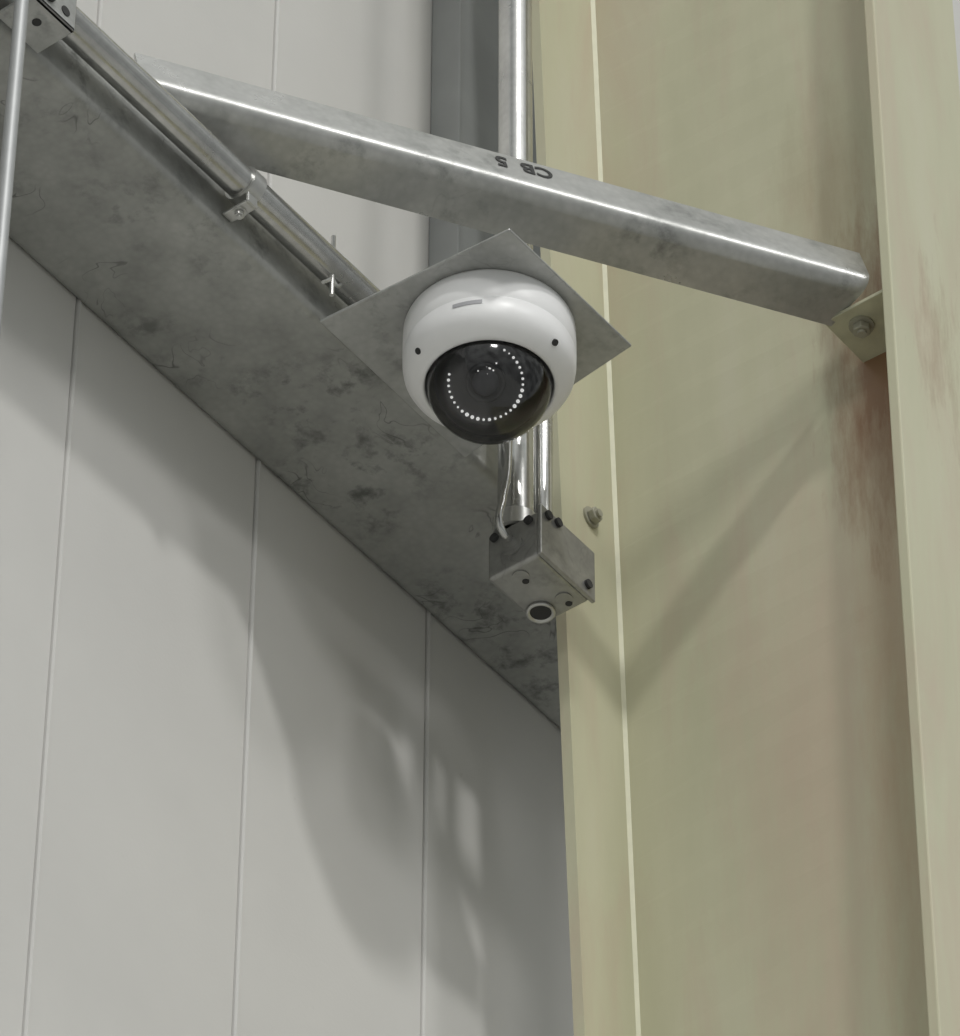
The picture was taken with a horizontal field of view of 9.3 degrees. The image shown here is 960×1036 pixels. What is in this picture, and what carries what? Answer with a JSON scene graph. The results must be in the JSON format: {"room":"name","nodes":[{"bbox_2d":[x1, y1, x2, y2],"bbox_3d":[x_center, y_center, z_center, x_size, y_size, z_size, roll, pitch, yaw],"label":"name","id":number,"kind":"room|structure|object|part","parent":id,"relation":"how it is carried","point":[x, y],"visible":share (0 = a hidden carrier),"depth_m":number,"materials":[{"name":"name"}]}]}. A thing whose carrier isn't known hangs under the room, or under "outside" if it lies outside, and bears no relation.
{"room":"warehouse interior","nodes":[
{"label":"warehouse interior","id":0,"kind":"room"},
{"bbox_2d":[0,0,959,1035],"bbox_3d":[-0.850,0.118,3.942,0.063,8.500,7.600,-28,-51,26],"label":"wall","id":1,"kind":"structure","parent":0,"point":[251,784],"depth_m":5.03,"materials":[{"name":"white metal"}]},
{"bbox_2d":[0,0,560,728],"bbox_3d":[-1.315,-1.214,4.064,0.211,0.072,5.500,-28,-51,26],"label":"steel girt","id":2,"kind":"object","parent":1,"relation":"attached to","point":[103,200],"depth_m":5.11,"materials":[{"name":"grey metal"}]},
{"bbox_3d":[-0.361,-0.424,4.857,0.050,0.045,0.053,-28,-51,26],"label":"pipe bracket","id":3,"kind":"part","parent":2,"relation":"part of","materials":[{"name":"silver metal"}]},
{"bbox_2d":[61,6,380,305],"bbox_3d":[-0.523,-0.570,4.727,0.037,0.051,1.730,-28,-51,26],"label":"conduit pipe","id":4,"kind":"object","parent":2,"relation":"attached to","point":[243,185],"visible":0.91,"depth_m":5.00,"materials":[{"name":"metal"}]},
{"bbox_2d":[232,206,246,216],"bbox_3d":[-0.205,-0.260,5.020,0.012,0.002,0.012,25,-49,-23],"label":"screw","id":5,"kind":"object","parent":4,"relation":"in","point":[237,211],"depth_m":5.02,"materials":[{"name":"metal"}]},
{"bbox_3d":[-0.194,-0.275,5.024,0.003,0.026,0.013,-28,-51,26],"label":"strap leg","id":6,"kind":"part","parent":4,"relation":"part of","materials":[{"name":"metal"}]},
{"bbox_2d":[321,235,342,296],"bbox_3d":[-0.127,-0.218,5.099,0.004,0.073,0.027,-28,-51,26],"label":"strap hanger","id":7,"kind":"object","parent":2,"relation":"attached to","point":[331,279],"visible":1,"depth_m":5.08,"materials":[{"name":"metal"}]},
{"bbox_3d":[-0.127,-0.218,5.099,0.004,0.073,0.004,-28,-51,26],"label":"rod","id":8,"kind":"part","parent":7,"relation":"part of","materials":[{"name":"metal"}]},
{"bbox_2d":[320,228,630,456],"bbox_3d":[0.003,-0.153,5.098,0.198,0.003,0.208,-28,-51,26],"label":"mounting plate","id":9,"kind":"object","parent":2,"relation":"attached to","point":[371,327],"visible":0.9,"depth_m":5.08,"materials":[{"name":"metal"}]},
{"bbox_2d":[402,269,576,444],"bbox_3d":[0.008,-0.120,5.046,0.150,0.117,0.150,-28,-51,26],"label":"dome security camera","id":10,"kind":"object","parent":9,"relation":"attached to","point":[489,356],"visible":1,"depth_m":5.02,"materials":[{"name":"white plastic"}]},
{"bbox_3d":[0.005,-0.115,5.008,0.022,0.015,0.019,-28,-51,26],"label":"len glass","id":11,"kind":"part","parent":10,"relation":"part of","materials":[{"name":"black glass"}]},
{"bbox_2d":[134,52,868,325],"bbox_3d":[0.018,-0.287,5.154,0.694,0.107,0.047,17,-46,-16],"label":"brace","id":12,"kind":"object","parent":2,"relation":"attached to","point":[270,131],"visible":0.97,"depth_m":5.14,"materials":[{"name":"metal"}]},
{"bbox_2d":[429,0,540,266],"bbox_3d":[0.023,-1.029,6.514,0.037,3.070,0.178,-28,-51,26],"label":"trim","id":13,"kind":"structure","parent":1,"relation":"attached to","point":[465,33],"depth_m":5.85,"materials":[{"name":"grey metal"}]},
{"bbox_2d":[587,321,869,523],"bbox_3d":[0.223,-0.085,5.286,0.303,0.075,0.021,-28,-51,26],"label":"bolts","id":14,"kind":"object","parent":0,"point":[864,325],"depth_m":5.25,"materials":[{"name":"grey metal"}]},
{"bbox_3d":[2.212,0.019,-2.367,10.423,0.100,16.000,-28,-51,26],"label":"floor","id":15,"kind":"structure","parent":0,"visible":0},
{"bbox_2d":[0,0,28,332],"bbox_3d":[-0.381,1.118,3.319,0.012,6.200,0.012,-28,-51,26],"label":"support rod","id":16,"kind":"object","parent":15,"relation":"on","point":[20,14],"visible":1,"depth_m":4.69,"materials":[{"name":"metal"}]},
{"bbox_2d":[532,0,635,1035],"bbox_3d":[0.142,0.879,4.580,0.011,8.300,0.528,-28,-51,26],"label":"flange","id":17,"kind":"object","parent":15,"relation":"on","point":[598,884],"visible":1,"depth_m":5.22,"materials":[{"name":"beige paint"}]},
{"bbox_2d":[493,0,552,541],"bbox_3d":[0.041,-1.066,6.191,0.040,3.066,0.087,-28,-51,26],"label":"conduit pipe","id":18,"kind":"object","parent":17,"relation":"attached to","point":[525,463],"visible":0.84,"depth_m":5.46,"materials":[{"name":"metal"}]},
{"bbox_2d":[489,504,594,624],"bbox_3d":[0.053,0.042,5.128,0.063,0.060,0.080,-28,-51,26],"label":"junction box","id":19,"kind":"object","parent":18,"relation":"attached to","point":[547,571],"visible":1,"depth_m":5.11,"materials":[{"name":"metal"}]},
{"bbox_2d":[583,506,598,528],"bbox_3d":[0.100,-0.001,5.330,0.002,0.022,0.022,-28,-51,26],"label":"washer","id":20,"kind":"object","parent":17,"relation":"attached to","point":[591,524],"visible":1,"depth_m":5.32,"materials":[{"name":"paint"}]},
{"bbox_2d":[595,509,602,517],"bbox_3d":[0.108,-0.004,5.325,0.003,0.008,0.008,-28,-51,26],"label":"bolt","id":21,"kind":"object","parent":17,"relation":"attached to","point":[599,513],"visible":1,"depth_m":5.32,"materials":[{"name":"paint"}]},
{"bbox_2d":[595,0,928,1035],"bbox_3d":[0.281,0.805,4.503,0.341,8.300,0.298,-28,-51,26],"label":"web","id":22,"kind":"object","parent":15,"relation":"on","point":[777,884],"visible":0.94,"depth_m":5.21,"materials":[{"name":"beige paint"}]},
{"bbox_2d":[590,0,640,1035],"bbox_3d":[0.144,0.874,4.575,0.005,8.300,0.298,-28,-51,26],"label":"bead","id":23,"kind":"object","parent":22,"relation":"attached to","point":[593,9],"visible":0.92,"depth_m":5.32},
{"bbox_2d":[826,290,885,362],"bbox_3d":[0.352,-0.171,5.256,0.068,0.004,0.064,-28,-51,26],"label":"clip","id":24,"kind":"object","parent":22,"relation":"attached to","point":[873,345],"visible":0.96,"depth_m":5.26,"materials":[{"name":"metal"}]},
{"bbox_2d":[849,315,873,333],"bbox_3d":[0.340,-0.171,5.252,0.023,0.002,0.023,-28,-51,26],"label":"washer","id":25,"kind":"object","parent":24,"relation":"attached to","point":[856,319],"visible":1,"depth_m":5.25,"materials":[{"name":"paint"}]},
{"bbox_2d":[857,329,866,337],"bbox_3d":[0.340,-0.164,5.245,0.008,0.003,0.008,-28,-51,26],"label":"bolt","id":26,"kind":"object","parent":24,"relation":"attached to","point":[861,333],"visible":1,"depth_m":5.24,"materials":[{"name":"paint"}]},
{"bbox_2d":[864,0,959,1035],"bbox_3d":[0.398,0.712,4.406,0.011,8.300,0.144,-28,-51,26],"label":"flange","id":27,"kind":"object","parent":15,"relation":"on","point":[912,54],"visible":1,"depth_m":5.16,"materials":[{"name":"beige paint"}]}
]}

